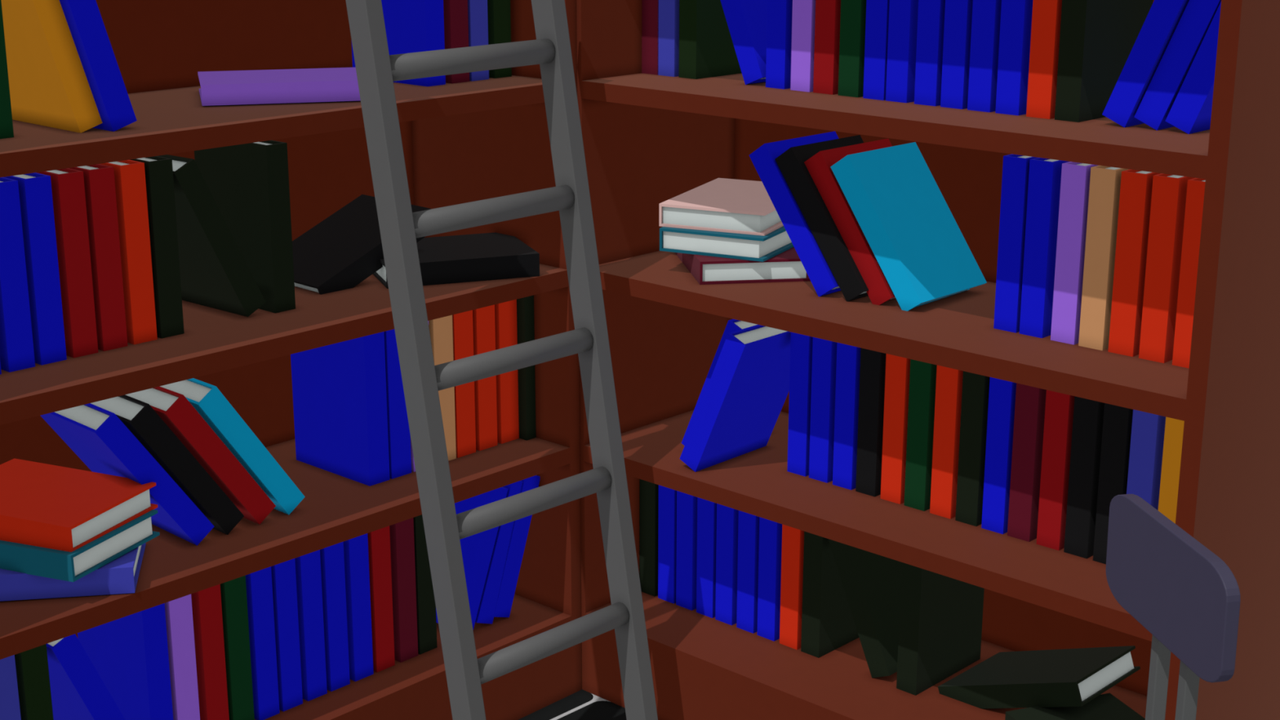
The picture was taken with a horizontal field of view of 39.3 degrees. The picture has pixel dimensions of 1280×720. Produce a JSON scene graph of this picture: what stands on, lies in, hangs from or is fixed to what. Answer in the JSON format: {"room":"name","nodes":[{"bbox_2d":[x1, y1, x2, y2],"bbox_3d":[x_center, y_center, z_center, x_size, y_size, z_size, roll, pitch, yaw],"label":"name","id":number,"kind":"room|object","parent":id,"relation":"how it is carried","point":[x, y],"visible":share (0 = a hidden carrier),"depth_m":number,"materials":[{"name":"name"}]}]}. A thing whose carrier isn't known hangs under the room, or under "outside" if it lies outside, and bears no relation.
{"room":"library","nodes":[
{"label":"library","id":0,"kind":"room"},
{"bbox_2d":[518,689,626,719],"bbox_3d":[-0.034,1.044,1.309,3.950,0.050,3.950,14,21,41],"label":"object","id":1,"kind":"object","parent":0,"point":[582,704],"depth_m":2.91,"materials":[{"name":"black fabric"}]},
{"bbox_2d":[0,0,582,719],"bbox_3d":[-0.589,-0.145,2.510,0.378,1.584,1.052,14,21,40],"label":"bookcase","id":2,"kind":"object","parent":1,"relation":"on","point":[469,141],"visible":0.35,"depth_m":2.64,"materials":[{"name":"red wood"}]},
{"bbox_2d":[0,177,35,372],"bbox_3d":[-0.831,-0.117,2.254,0.172,0.235,0.035,14,21,40],"label":"book","id":3,"kind":"object","parent":2,"relation":"on","point":[16,344],"visible":1,"depth_m":2.20,"materials":[{"name":"blue paper"}]},
{"bbox_2d":[14,644,53,719],"bbox_3d":[-0.830,0.455,2.355,0.172,0.235,0.035,14,21,40],"label":"book","id":4,"kind":"object","parent":2,"relation":"on","point":[32,668],"visible":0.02,"depth_m":2.28,"materials":[{"name":"green paper"}]},
{"bbox_2d":[4,173,66,364],"bbox_3d":[-0.801,-0.126,2.285,0.172,0.235,0.035,14,21,40],"label":"book","id":5,"kind":"object","parent":2,"relation":"on","point":[35,193],"visible":0.65,"depth_m":2.23,"materials":[{"name":"blue paper"}]},
{"bbox_2d":[0,0,102,133],"bbox_3d":[-0.757,-0.403,2.202,0.172,0.236,0.100,14,21,41],"label":"book","id":6,"kind":"object","parent":2,"relation":"on","point":[49,86],"visible":0.96,"depth_m":2.18,"materials":[{"name":"orange paper"}]},
{"bbox_2d":[35,168,97,358],"bbox_3d":[-0.771,-0.135,2.317,0.172,0.235,0.035,14,21,40],"label":"book","id":7,"kind":"object","parent":2,"relation":"on","point":[68,188],"visible":0.42,"depth_m":2.26,"materials":[{"name":"red paper"}]},
{"bbox_2d":[0,542,146,600],"bbox_3d":[-0.773,0.262,2.338,0.235,0.035,0.172,-2,15,-10],"label":"book","id":8,"kind":"object","parent":2,"relation":"on","point":[119,575],"visible":0.46,"depth_m":2.27,"materials":[{"name":"paper"}]},
{"bbox_2d":[0,509,159,582],"bbox_3d":[-0.777,0.225,2.338,0.235,0.035,0.172,6,17,22],"label":"book","id":9,"kind":"object","parent":8,"relation":"on","point":[71,566],"visible":0.48,"depth_m":2.25,"materials":[{"name":"teal paper"}]},
{"bbox_2d":[0,458,157,551],"bbox_3d":[-0.780,0.188,2.340,0.235,0.035,0.172,7,18,22],"label":"book","id":10,"kind":"object","parent":9,"relation":"on","point":[45,505],"visible":1,"depth_m":2.31,"materials":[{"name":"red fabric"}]},
{"bbox_2d":[46,634,124,719],"bbox_3d":[-0.773,0.439,2.419,0.172,0.230,0.124,14,21,40],"label":"book","id":11,"kind":"object","parent":2,"relation":"on","point":[77,691],"visible":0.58,"depth_m":2.35,"materials":[{"name":"blue paper"}]},
{"bbox_2d":[59,0,137,131],"bbox_3d":[-0.720,-0.406,2.213,0.172,0.236,0.100,14,21,40],"label":"book","id":12,"kind":"object","parent":2,"relation":"on","point":[83,18],"visible":0.35,"depth_m":2.17,"materials":[{"name":"blue paper"}]},
{"bbox_2d":[70,164,128,351],"bbox_3d":[-0.742,-0.143,2.348,0.172,0.235,0.035,14,21,40],"label":"book","id":13,"kind":"object","parent":2,"relation":"on","point":[99,179],"visible":0.38,"depth_m":2.29,"materials":[{"name":"red paper"}]},
{"bbox_2d":[77,603,173,719],"bbox_3d":[-0.713,0.420,2.479,0.172,0.235,0.035,14,21,40],"label":"book","id":14,"kind":"object","parent":2,"relation":"on","point":[129,654],"visible":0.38,"depth_m":2.43,"materials":[{"name":"blue paper"}]},
{"bbox_2d":[40,403,213,545],"bbox_3d":[-0.701,0.144,2.433,0.172,0.213,0.164,15,22,42],"label":"book","id":15,"kind":"object","parent":2,"relation":"on","point":[95,434],"visible":0.68,"depth_m":2.38,"materials":[{"name":"blue paper"}]},
{"bbox_2d":[100,160,157,344],"bbox_3d":[-0.712,-0.152,2.379,0.172,0.235,0.035,14,21,40],"label":"book","id":16,"kind":"object","parent":2,"relation":"on","point":[129,175],"visible":0.38,"depth_m":2.32,"materials":[{"name":"red paper"}]},
{"bbox_2d":[130,155,184,338],"bbox_3d":[-0.684,-0.161,2.409,0.172,0.235,0.035,14,21,40],"label":"book","id":17,"kind":"object","parent":2,"relation":"on","point":[158,171],"visible":0.38,"depth_m":2.35,"materials":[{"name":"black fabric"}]},
{"bbox_2d":[91,395,244,534],"bbox_3d":[-0.668,0.133,2.471,0.172,0.213,0.163,15,21,42],"label":"book","id":18,"kind":"object","parent":2,"relation":"on","point":[138,416],"visible":0.52,"depth_m":2.40,"materials":[{"name":"black paper"}]},
{"bbox_2d":[164,594,199,719],"bbox_3d":[-0.685,0.411,2.509,0.172,0.235,0.035,14,21,40],"label":"book","id":19,"kind":"object","parent":2,"relation":"on","point":[179,612],"visible":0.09,"depth_m":2.45,"materials":[{"name":"purple paper"}]},
{"bbox_2d":[125,386,275,524],"bbox_3d":[-0.632,0.123,2.507,0.173,0.214,0.163,15,21,42],"label":"book","id":20,"kind":"object","parent":2,"relation":"on","point":[173,408],"visible":0.55,"depth_m":2.44,"materials":[{"name":"red paper"}]},
{"bbox_2d":[191,583,229,719],"bbox_3d":[-0.653,0.402,2.542,0.172,0.235,0.035,14,21,40],"label":"book","id":21,"kind":"object","parent":2,"relation":"on","point":[206,608],"visible":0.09,"depth_m":2.48,"materials":[{"name":"red paper"}]},
{"bbox_2d":[159,154,266,316],"bbox_3d":[-0.628,-0.177,2.476,0.175,0.230,0.132,14,21,40],"label":"book","id":22,"kind":"object","parent":2,"relation":"on","point":[215,273],"visible":0.6,"depth_m":2.44,"materials":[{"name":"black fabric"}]},
{"bbox_2d":[160,377,305,515],"bbox_3d":[-0.597,0.112,2.547,0.172,0.213,0.162,15,22,42],"label":"book","id":23,"kind":"object","parent":2,"relation":"on","point":[207,400],"visible":0.48,"depth_m":2.48,"materials":[{"name":"paper"}]},
{"bbox_2d":[220,575,254,719],"bbox_3d":[-0.625,0.393,2.572,0.172,0.235,0.035,14,21,40],"label":"book","id":24,"kind":"object","parent":2,"relation":"on","point":[233,592],"visible":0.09,"depth_m":2.51,"materials":[{"name":"green paper"}]},
{"bbox_2d":[194,140,295,313],"bbox_3d":[-0.560,-0.198,2.539,0.172,0.235,0.035,14,21,40],"label":"book","id":25,"kind":"object","parent":2,"relation":"on","point":[248,184],"visible":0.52,"depth_m":2.50,"materials":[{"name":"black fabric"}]},
{"bbox_2d":[245,566,279,719],"bbox_3d":[-0.596,0.385,2.603,0.172,0.235,0.035,14,21,40],"label":"book","id":26,"kind":"object","parent":2,"relation":"on","point":[258,584],"visible":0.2,"depth_m":2.55,"materials":[{"name":"blue paper"}]},
{"bbox_2d":[197,66,360,106],"bbox_3d":[-0.497,-0.385,2.518,0.235,0.028,0.172,-4,16,-14],"label":"book","id":27,"kind":"object","parent":2,"relation":"on","point":[326,84],"visible":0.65,"depth_m":2.45,"materials":[{"name":"purple paper"}]},
{"bbox_2d":[271,558,302,711],"bbox_3d":[-0.568,0.376,2.633,0.172,0.235,0.035,14,21,40],"label":"book","id":28,"kind":"object","parent":2,"relation":"on","point":[283,574],"visible":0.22,"depth_m":2.58,"materials":[{"name":"blue paper"}]},
{"bbox_2d":[294,549,327,701],"bbox_3d":[-0.538,0.367,2.665,0.172,0.235,0.035,14,21,40],"label":"book","id":29,"kind":"object","parent":2,"relation":"on","point":[308,566],"visible":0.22,"depth_m":2.61,"materials":[{"name":"blue paper"}]},
{"bbox_2d":[320,542,350,691],"bbox_3d":[-0.509,0.359,2.695,0.172,0.235,0.035,14,21,40],"label":"book","id":30,"kind":"object","parent":2,"relation":"on","point":[332,559],"visible":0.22,"depth_m":2.64,"materials":[{"name":"blue paper"}]},
{"bbox_2d":[290,331,390,485],"bbox_3d":[-0.455,0.050,2.709,0.178,0.245,0.039,14,21,40],"label":"book","id":31,"kind":"object","parent":2,"relation":"on","point":[340,397],"visible":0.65,"depth_m":2.68,"materials":[{"name":"blue paper"}]},
{"bbox_2d":[343,533,373,681],"bbox_3d":[-0.478,0.350,2.727,0.172,0.235,0.035,14,21,40],"label":"book","id":32,"kind":"object","parent":2,"relation":"on","point":[355,549],"visible":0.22,"depth_m":2.67,"materials":[{"name":"blue paper"}]},
{"bbox_2d":[292,194,431,294],"bbox_3d":[-0.449,-0.179,2.728,0.169,0.098,0.227,15,21,42],"label":"book","id":33,"kind":"object","parent":2,"relation":"on","point":[344,249],"visible":0.67,"depth_m":2.69,"materials":[{"name":"black paper"}]},
{"bbox_2d":[367,525,395,672],"bbox_3d":[-0.450,0.341,2.757,0.172,0.235,0.035,14,21,40],"label":"book","id":34,"kind":"object","parent":2,"relation":"on","point":[379,540],"visible":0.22,"depth_m":2.70,"materials":[{"name":"red paper"}]},
{"bbox_2d":[384,328,411,479],"bbox_3d":[-0.426,0.041,2.740,0.178,0.245,0.039,14,21,40],"label":"book","id":35,"kind":"object","parent":2,"relation":"on","point":[398,430],"visible":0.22,"depth_m":2.69,"materials":[{"name":"blue paper"}]},
{"bbox_2d":[351,0,445,86],"bbox_3d":[-0.362,-0.533,2.664,0.172,0.235,0.035,14,21,40],"label":"book","id":36,"kind":"object","parent":2,"relation":"on","point":[411,26],"visible":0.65,"depth_m":2.63,"materials":[{"name":"blue paper"}]},
{"bbox_2d":[389,517,417,662],"bbox_3d":[-0.419,0.332,2.791,0.172,0.235,0.035,14,21,40],"label":"book","id":37,"kind":"object","parent":2,"relation":"on","point":[402,533],"visible":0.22,"depth_m":2.73,"materials":[{"name":"red paper"}]},
{"bbox_2d":[413,514,437,654],"bbox_3d":[-0.392,0.324,2.818,0.172,0.235,0.035,14,21,40],"label":"book","id":38,"kind":"object","parent":2,"relation":"on","point":[425,601],"visible":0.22,"depth_m":2.77,"materials":[{"name":"black paper"}]},
{"bbox_2d":[373,232,539,288],"bbox_3d":[-0.292,-0.155,2.757,0.235,0.035,0.172,-6,17,-19],"label":"book","id":39,"kind":"object","parent":2,"relation":"on","point":[455,259],"visible":0.7,"depth_m":2.71,"materials":[{"name":"black paper"}]},
{"bbox_2d":[452,310,475,457],"bbox_3d":[-0.337,0.015,2.834,0.178,0.245,0.039,14,21,40],"label":"book","id":40,"kind":"object","parent":2,"relation":"on","point":[462,322],"visible":0.15,"depth_m":2.78,"materials":[{"name":"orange paper"}]},
{"bbox_2d":[435,486,507,630],"bbox_3d":[-0.313,0.301,2.903,0.174,0.233,0.118,14,21,40],"label":"book","id":41,"kind":"object","parent":2,"relation":"on","point":[477,549],"visible":0.15,"depth_m":2.85,"materials":[{"name":"blue paper"}]},
{"bbox_2d":[472,304,497,450],"bbox_3d":[-0.305,0.005,2.867,0.178,0.245,0.039,14,21,40],"label":"book","id":42,"kind":"object","parent":2,"relation":"on","point":[483,318],"visible":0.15,"depth_m":2.81,"materials":[{"name":"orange paper"}]},
{"bbox_2d":[494,299,519,444],"bbox_3d":[-0.273,-0.004,2.901,0.178,0.245,0.039,14,21,40],"label":"book","id":43,"kind":"object","parent":2,"relation":"on","point":[505,313],"visible":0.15,"depth_m":2.85,"materials":[{"name":"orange paper"}]},
{"bbox_2d":[345,0,657,719],"bbox_3d":[-0.178,0.041,2.537,0.264,1.212,0.351,14,21,41],"label":"ladder","id":44,"kind":"object","parent":1,"relation":"on","point":[377,70],"visible":1,"depth_m":2.50,"materials":[{"name":"grey metal"}]},
{"bbox_2d":[576,0,1279,719],"bbox_3d":[0.407,-0.157,2.557,1.054,1.584,0.377,14,21,41],"label":"bookcase","id":45,"kind":"object","parent":1,"relation":"on","point":[649,140],"visible":0.54,"depth_m":2.53,"materials":[{"name":"red wood"}]},
{"bbox_2d":[639,479,658,596],"bbox_3d":[0.071,0.262,3.040,0.035,0.235,0.172,14,21,41],"label":"book","id":46,"kind":"object","parent":45,"relation":"on","point":[648,491],"visible":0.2,"depth_m":2.98,"materials":[{"name":"black paper"}]},
{"bbox_2d":[657,484,676,603],"bbox_3d":[0.102,0.270,3.012,0.035,0.235,0.172,14,21,41],"label":"book","id":47,"kind":"object","parent":45,"relation":"on","point":[667,530],"visible":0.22,"depth_m":2.96,"materials":[{"name":"blue paper"}]},
{"bbox_2d":[675,490,697,610],"bbox_3d":[0.132,0.278,2.985,0.035,0.235,0.172,14,21,41],"label":"book","id":48,"kind":"object","parent":45,"relation":"on","point":[686,504],"visible":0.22,"depth_m":2.93,"materials":[{"name":"blue paper"}]},
{"bbox_2d":[696,497,716,617],"bbox_3d":[0.164,0.286,2.955,0.035,0.235,0.172,14,21,41],"label":"book","id":49,"kind":"object","parent":45,"relation":"on","point":[706,509],"visible":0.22,"depth_m":2.90,"materials":[{"name":"blue paper"}]},
{"bbox_2d":[678,0,742,79],"bbox_3d":[0.131,-0.558,2.757,0.035,0.235,0.172,14,21,41],"label":"book","id":50,"kind":"object","parent":45,"relation":"on","point":[706,46],"visible":0.57,"depth_m":2.72,"materials":[{"name":"green fabric"}]},
{"bbox_2d":[715,503,738,625],"bbox_3d":[0.194,0.294,2.928,0.035,0.235,0.172,14,21,41],"label":"book","id":51,"kind":"object","parent":45,"relation":"on","point":[727,518],"visible":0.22,"depth_m":2.87,"materials":[{"name":"blue paper"}]},
{"bbox_2d":[680,324,791,471],"bbox_3d":[0.165,0.049,2.744,0.125,0.230,0.172,14,21,41],"label":"book","id":52,"kind":"object","parent":45,"relation":"on","point":[747,391],"visible":0.82,"depth_m":2.71,"materials":[{"name":"blue paper"}]},
{"bbox_2d":[674,246,810,284],"bbox_3d":[0.157,-0.164,2.791,0.172,0.035,0.235,-2,16,-8],"label":"book","id":53,"kind":"object","parent":45,"relation":"on","point":[786,266],"visible":0.42,"depth_m":2.68,"materials":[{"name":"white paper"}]},
{"bbox_2d":[659,226,793,262],"bbox_3d":[0.160,-0.201,2.794,0.172,0.035,0.235,8,18,26],"label":"book","id":54,"kind":"object","parent":53,"relation":"on","point":[686,241],"visible":0.45,"depth_m":2.70,"materials":[{"name":"teal paper"}]},
{"bbox_2d":[658,177,783,235],"bbox_3d":[0.157,-0.241,2.803,0.172,0.035,0.235,7,18,24],"label":"book","id":55,"kind":"object","parent":54,"relation":"on","point":[734,206],"visible":0.75,"depth_m":2.72,"materials":[{"name":"pink paper"}]},
{"bbox_2d":[720,0,767,84],"bbox_3d":[0.193,-0.540,2.702,0.123,0.230,0.172,14,21,41],"label":"book","id":56,"kind":"object","parent":45,"relation":"on","point":[746,20],"visible":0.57,"depth_m":2.64,"materials":[{"name":"blue fabric"}]},
{"bbox_2d":[736,510,759,633],"bbox_3d":[0.227,0.302,2.898,0.035,0.235,0.172,14,21,41],"label":"book","id":57,"kind":"object","parent":45,"relation":"on","point":[748,524],"visible":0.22,"depth_m":2.84,"materials":[{"name":"blue paper"}]},
{"bbox_2d":[756,516,782,641],"bbox_3d":[0.258,0.310,2.870,0.035,0.235,0.172,14,21,41],"label":"book","id":58,"kind":"object","parent":45,"relation":"on","point":[770,531],"visible":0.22,"depth_m":2.81,"materials":[{"name":"blue paper"}]},
{"bbox_2d":[765,0,792,88],"bbox_3d":[0.256,-0.526,2.644,0.035,0.235,0.172,14,21,41],"label":"book","id":59,"kind":"object","parent":45,"relation":"on","point":[780,12],"visible":0.38,"depth_m":2.60,"materials":[{"name":"blue fabric"}]},
{"bbox_2d":[779,524,804,649],"bbox_3d":[0.291,0.319,2.840,0.035,0.235,0.172,14,21,41],"label":"book","id":60,"kind":"object","parent":45,"relation":"on","point":[793,539],"visible":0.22,"depth_m":2.78,"materials":[{"name":"paper"}]},
{"bbox_2d":[749,131,840,296],"bbox_3d":[0.278,-0.221,2.669,0.164,0.211,0.173,14,21,41],"label":"book","id":61,"kind":"object","parent":45,"relation":"on","point":[820,275],"visible":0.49,"depth_m":2.61,"materials":[{"name":"blue paper"}]},
{"bbox_2d":[786,332,813,476],"bbox_3d":[0.296,0.043,2.754,0.035,0.235,0.172,14,21,41],"label":"book","id":62,"kind":"object","parent":45,"relation":"on","point":[801,345],"visible":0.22,"depth_m":2.69,"materials":[{"name":"blue paper"}]},
{"bbox_2d":[790,0,815,92],"bbox_3d":[0.289,-0.517,2.614,0.035,0.235,0.172,14,21,41],"label":"book","id":63,"kind":"object","parent":45,"relation":"on","point":[803,17],"visible":0.35,"depth_m":2.57,"materials":[{"name":"purple fabric"}]},
{"bbox_2d":[774,134,868,302],"bbox_3d":[0.314,-0.212,2.642,0.165,0.211,0.174,14,21,40],"label":"book","id":64,"kind":"object","parent":45,"relation":"on","point":[832,245],"visible":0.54,"depth_m":2.58,"materials":[{"name":"black paper"}]},
{"bbox_2d":[808,337,836,483],"bbox_3d":[0.327,0.051,2.727,0.035,0.235,0.172,14,21,41],"label":"book","id":65,"kind":"object","parent":45,"relation":"on","point":[824,351],"visible":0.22,"depth_m":2.67,"materials":[{"name":"blue paper"}]},
{"bbox_2d":[813,0,840,94],"bbox_3d":[0.320,-0.510,2.586,0.035,0.235,0.172,14,21,41],"label":"book","id":66,"kind":"object","parent":45,"relation":"on","point":[828,12],"visible":0.35,"depth_m":2.54,"materials":[{"name":"red paper"}]},
{"bbox_2d":[800,531,858,657],"bbox_3d":[0.323,0.327,2.812,0.035,0.235,0.172,14,21,41],"label":"book","id":67,"kind":"object","parent":45,"relation":"on","point":[828,624],"visible":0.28,"depth_m":2.77,"materials":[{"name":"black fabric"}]},
{"bbox_2d":[832,342,860,489],"bbox_3d":[0.359,0.059,2.697,0.035,0.235,0.172,14,21,41],"label":"book","id":68,"kind":"object","parent":45,"relation":"on","point":[848,357],"visible":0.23,"depth_m":2.64,"materials":[{"name":"blue paper"}]},
{"bbox_2d":[804,138,895,305],"bbox_3d":[0.353,-0.206,2.624,0.162,0.208,0.174,14,21,40],"label":"book","id":69,"kind":"object","parent":45,"relation":"on","point":[818,166],"visible":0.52,"depth_m":2.56,"materials":[{"name":"red paper"}]},
{"bbox_2d":[838,0,866,97],"bbox_3d":[0.352,-0.501,2.557,0.035,0.235,0.172,14,21,41],"label":"book","id":70,"kind":"object","parent":45,"relation":"on","point":[853,12],"visible":0.35,"depth_m":2.51,"materials":[{"name":"green paper"}]},
{"bbox_2d":[828,538,902,678],"bbox_3d":[0.385,0.346,2.756,0.129,0.228,0.172,14,21,41],"label":"book","id":71,"kind":"object","parent":45,"relation":"on","point":[871,582],"visible":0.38,"depth_m":2.70,"materials":[{"name":"black paper"}]},
{"bbox_2d":[855,347,886,497],"bbox_3d":[0.391,0.067,2.669,0.035,0.235,0.172,14,21,41],"label":"book","id":72,"kind":"object","parent":45,"relation":"on","point":[873,363],"visible":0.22,"depth_m":2.61,"materials":[{"name":"black paper"}]},
{"bbox_2d":[862,0,889,100],"bbox_3d":[0.384,-0.493,2.528,0.035,0.235,0.172,14,21,41],"label":"book","id":73,"kind":"object","parent":45,"relation":"on","point":[877,11],"visible":0.35,"depth_m":2.48,"materials":[{"name":"blue fabric"}]},
{"bbox_2d":[880,353,910,504],"bbox_3d":[0.423,0.076,2.639,0.035,0.235,0.172,14,21,41],"label":"book","id":74,"kind":"object","parent":45,"relation":"on","point":[897,368],"visible":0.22,"depth_m":2.58,"materials":[{"name":"red paper"}]},
{"bbox_2d":[885,0,918,102],"bbox_3d":[0.412,-0.486,2.502,0.035,0.235,0.172,14,21,41],"label":"book","id":75,"kind":"object","parent":45,"relation":"on","point":[903,14],"visible":0.35,"depth_m":2.45,"materials":[{"name":"blue fabric"}]},
{"bbox_2d":[830,142,986,311],"bbox_3d":[0.390,-0.197,2.592,0.164,0.208,0.174,14,21,40],"label":"book","id":76,"kind":"object","parent":45,"relation":"on","point":[924,256],"visible":0.98,"depth_m":2.56,"materials":[{"name":"paper"}]},
{"bbox_2d":[903,359,937,511],"bbox_3d":[0.454,0.084,2.612,0.035,0.235,0.172,14,21,41],"label":"book","id":77,"kind":"object","parent":45,"relation":"on","point":[922,376],"visible":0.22,"depth_m":2.55,"materials":[{"name":"green paper"}]},
{"bbox_2d":[914,0,945,106],"bbox_3d":[0.447,-0.477,2.471,0.035,0.235,0.172,14,21,41],"label":"book","id":78,"kind":"object","parent":45,"relation":"on","point":[931,15],"visible":0.35,"depth_m":2.42,"materials":[{"name":"blue fabric"}]},
{"bbox_2d":[896,562,984,695],"bbox_3d":[0.453,0.362,2.689,0.035,0.235,0.172,14,21,41],"label":"book","id":79,"kind":"object","parent":45,"relation":"on","point":[941,616],"visible":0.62,"depth_m":2.66,"materials":[{"name":"black paper"}]},
{"bbox_2d":[929,364,963,519],"bbox_3d":[0.486,0.092,2.582,0.035,0.235,0.172,14,21,41],"label":"book","id":80,"kind":"object","parent":45,"relation":"on","point":[948,388],"visible":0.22,"depth_m":2.52,"materials":[{"name":"red paper"}]},
{"bbox_2d":[940,0,973,109],"bbox_3d":[0.478,-0.469,2.443,0.035,0.235,0.172,14,21,41],"label":"book","id":81,"kind":"object","parent":45,"relation":"on","point":[957,13],"visible":0.35,"depth_m":2.39,"materials":[{"name":"blue fabric"}]},
{"bbox_2d":[955,371,990,526],"bbox_3d":[0.518,0.100,2.554,0.035,0.235,0.172,14,21,41],"label":"book","id":82,"kind":"object","parent":45,"relation":"on","point":[975,387],"visible":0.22,"depth_m":2.49,"materials":[{"name":"black paper"}]},
{"bbox_2d":[967,0,1001,112],"bbox_3d":[0.509,-0.461,2.414,0.035,0.235,0.172,14,21,41],"label":"book","id":83,"kind":"object","parent":45,"relation":"on","point":[986,14],"visible":0.35,"depth_m":2.36,"materials":[{"name":"blue fabric"}]},
{"bbox_2d":[981,377,1016,534],"bbox_3d":[0.549,0.108,2.525,0.035,0.235,0.172,14,21,41],"label":"book","id":84,"kind":"object","parent":45,"relation":"on","point":[1002,396],"visible":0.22,"depth_m":2.46,"materials":[{"name":"blue paper"}]},
{"bbox_2d":[995,0,1032,115],"bbox_3d":[0.541,-0.453,2.386,0.035,0.235,0.172,14,21,41],"label":"book","id":85,"kind":"object","parent":45,"relation":"on","point":[1015,24],"visible":0.35,"depth_m":2.34,"materials":[{"name":"blue paper"}]},
{"bbox_2d":[993,154,1035,333],"bbox_3d":[0.550,-0.170,2.446,0.035,0.235,0.172,14,21,41],"label":"book","id":86,"kind":"object","parent":45,"relation":"on","point":[1015,168],"visible":0.38,"depth_m":2.38,"materials":[{"name":"blue paper"}]},
{"bbox_2d":[1007,382,1046,542],"bbox_3d":[0.580,0.116,2.498,0.035,0.235,0.172,14,21,41],"label":"book","id":87,"kind":"object","parent":45,"relation":"on","point":[1030,402],"visible":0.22,"depth_m":2.44,"materials":[{"name":"red paper"}]},
{"bbox_2d":[937,645,1140,708],"bbox_3d":[0.585,0.454,2.631,0.234,0.090,0.173,14,21,40],"label":"book","id":88,"kind":"object","parent":45,"relation":"on","point":[1075,677],"visible":1,"depth_m":2.59,"materials":[{"name":"black paper"}]},
{"bbox_2d":[1019,157,1068,337],"bbox_3d":[0.580,-0.162,2.420,0.035,0.235,0.172,14,21,41],"label":"book","id":89,"kind":"object","parent":45,"relation":"on","point":[1045,174],"visible":0.38,"depth_m":2.36,"materials":[{"name":"blue paper"}]},
{"bbox_2d":[1026,0,1062,119],"bbox_3d":[0.575,-0.444,2.355,0.035,0.235,0.172,14,21,41],"label":"book","id":90,"kind":"object","parent":45,"relation":"on","point":[1046,14],"visible":0.35,"depth_m":2.31,"materials":[{"name":"red paper"}]},
{"bbox_2d":[1036,390,1075,550],"bbox_3d":[0.613,0.125,2.467,0.035,0.235,0.172,14,21,41],"label":"book","id":91,"kind":"object","parent":45,"relation":"on","point":[1059,409],"visible":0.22,"depth_m":2.41,"materials":[{"name":"red paper"}]},
{"bbox_2d":[1050,161,1098,344],"bbox_3d":[0.614,-0.153,2.388,0.035,0.235,0.172,14,21,41],"label":"book","id":92,"kind":"object","parent":45,"relation":"on","point":[1075,176],"visible":0.38,"depth_m":2.33,"materials":[{"name":"purple paper"}]},
{"bbox_2d":[1063,396,1104,559],"bbox_3d":[0.644,0.133,2.439,0.035,0.235,0.172,14,21,41],"label":"book","id":93,"kind":"object","parent":45,"relation":"on","point":[1088,415],"visible":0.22,"depth_m":2.38,"materials":[{"name":"black paper"}]},
{"bbox_2d":[1054,0,1153,122],"bbox_3d":[0.605,-0.436,2.327,0.035,0.235,0.172,14,21,41],"label":"book","id":94,"kind":"object","parent":45,"relation":"on","point":[1097,37],"visible":0.73,"depth_m":2.29,"materials":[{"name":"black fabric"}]},
{"bbox_2d":[1078,165,1129,351],"bbox_3d":[0.644,-0.145,2.361,0.035,0.235,0.172,14,21,41],"label":"book","id":95,"kind":"object","parent":45,"relation":"on","point":[1104,181],"visible":0.38,"depth_m":2.30,"materials":[{"name":"paper"}]},
{"bbox_2d":[1093,403,1133,564],"bbox_3d":[0.676,0.141,2.411,0.035,0.235,0.172,14,21,41],"label":"book","id":96,"kind":"object","parent":45,"relation":"on","point":[1117,420],"visible":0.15,"depth_m":2.34,"materials":[{"name":"black paper"}]},
{"bbox_2d":[1107,168,1160,356],"bbox_3d":[0.676,-0.137,2.332,0.035,0.235,0.172,14,21,41],"label":"book","id":97,"kind":"object","parent":45,"relation":"on","point":[1136,186],"visible":0.38,"depth_m":2.27,"materials":[{"name":"red paper"}]},
{"bbox_2d":[1102,0,1189,127],"bbox_3d":[0.686,-0.413,2.255,0.121,0.231,0.172,14,21,41],"label":"book","id":98,"kind":"object","parent":45,"relation":"on","point":[1163,17],"visible":0.42,"depth_m":2.21,"materials":[{"name":"blue paper"}]},
{"bbox_2d":[1126,409,1165,510],"bbox_3d":[0.706,0.148,2.384,0.035,0.235,0.172,14,21,41],"label":"book","id":99,"kind":"object","parent":45,"relation":"on","point":[1148,429],"visible":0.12,"depth_m":2.31,"materials":[{"name":"paper"}]},
{"bbox_2d":[1138,173,1193,363],"bbox_3d":[0.707,-0.129,2.304,0.035,0.235,0.172,14,21,41],"label":"book","id":100,"kind":"object","parent":45,"relation":"on","point":[1169,192],"visible":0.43,"depth_m":2.24,"materials":[{"name":"red paper"}]},
{"bbox_2d":[1133,0,1221,130],"bbox_3d":[0.720,-0.406,2.232,0.122,0.230,0.172,14,21,41],"label":"book","id":101,"kind":"object","parent":45,"relation":"on","point":[1155,106],"visible":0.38,"depth_m":2.19,"materials":[{"name":"blue paper"}]},
{"bbox_2d":[1172,177,1205,368],"bbox_3d":[0.741,-0.120,2.273,0.035,0.235,0.172,14,21,41],"label":"book","id":102,"kind":"object","parent":45,"relation":"on","point":[1196,186],"visible":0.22,"depth_m":2.22,"materials":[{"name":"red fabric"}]},
{"bbox_2d":[1165,1,1221,133],"bbox_3d":[0.750,-0.399,2.204,0.119,0.231,0.172,14,21,41],"label":"book","id":103,"kind":"object","parent":45,"relation":"on","point":[1190,112],"visible":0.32,"depth_m":2.18,"materials":[{"name":"blue paper"}]},
{"bbox_2d":[1106,493,1240,719],"bbox_3d":[0.398,0.506,1.840,0.303,0.698,0.301,-3,16,-10],"label":"chair","id":104,"kind":"object","parent":1,"relation":"on","point":[1181,592],"visible":1,"depth_m":1.77,"materials":[{"name":"purple plastic"}]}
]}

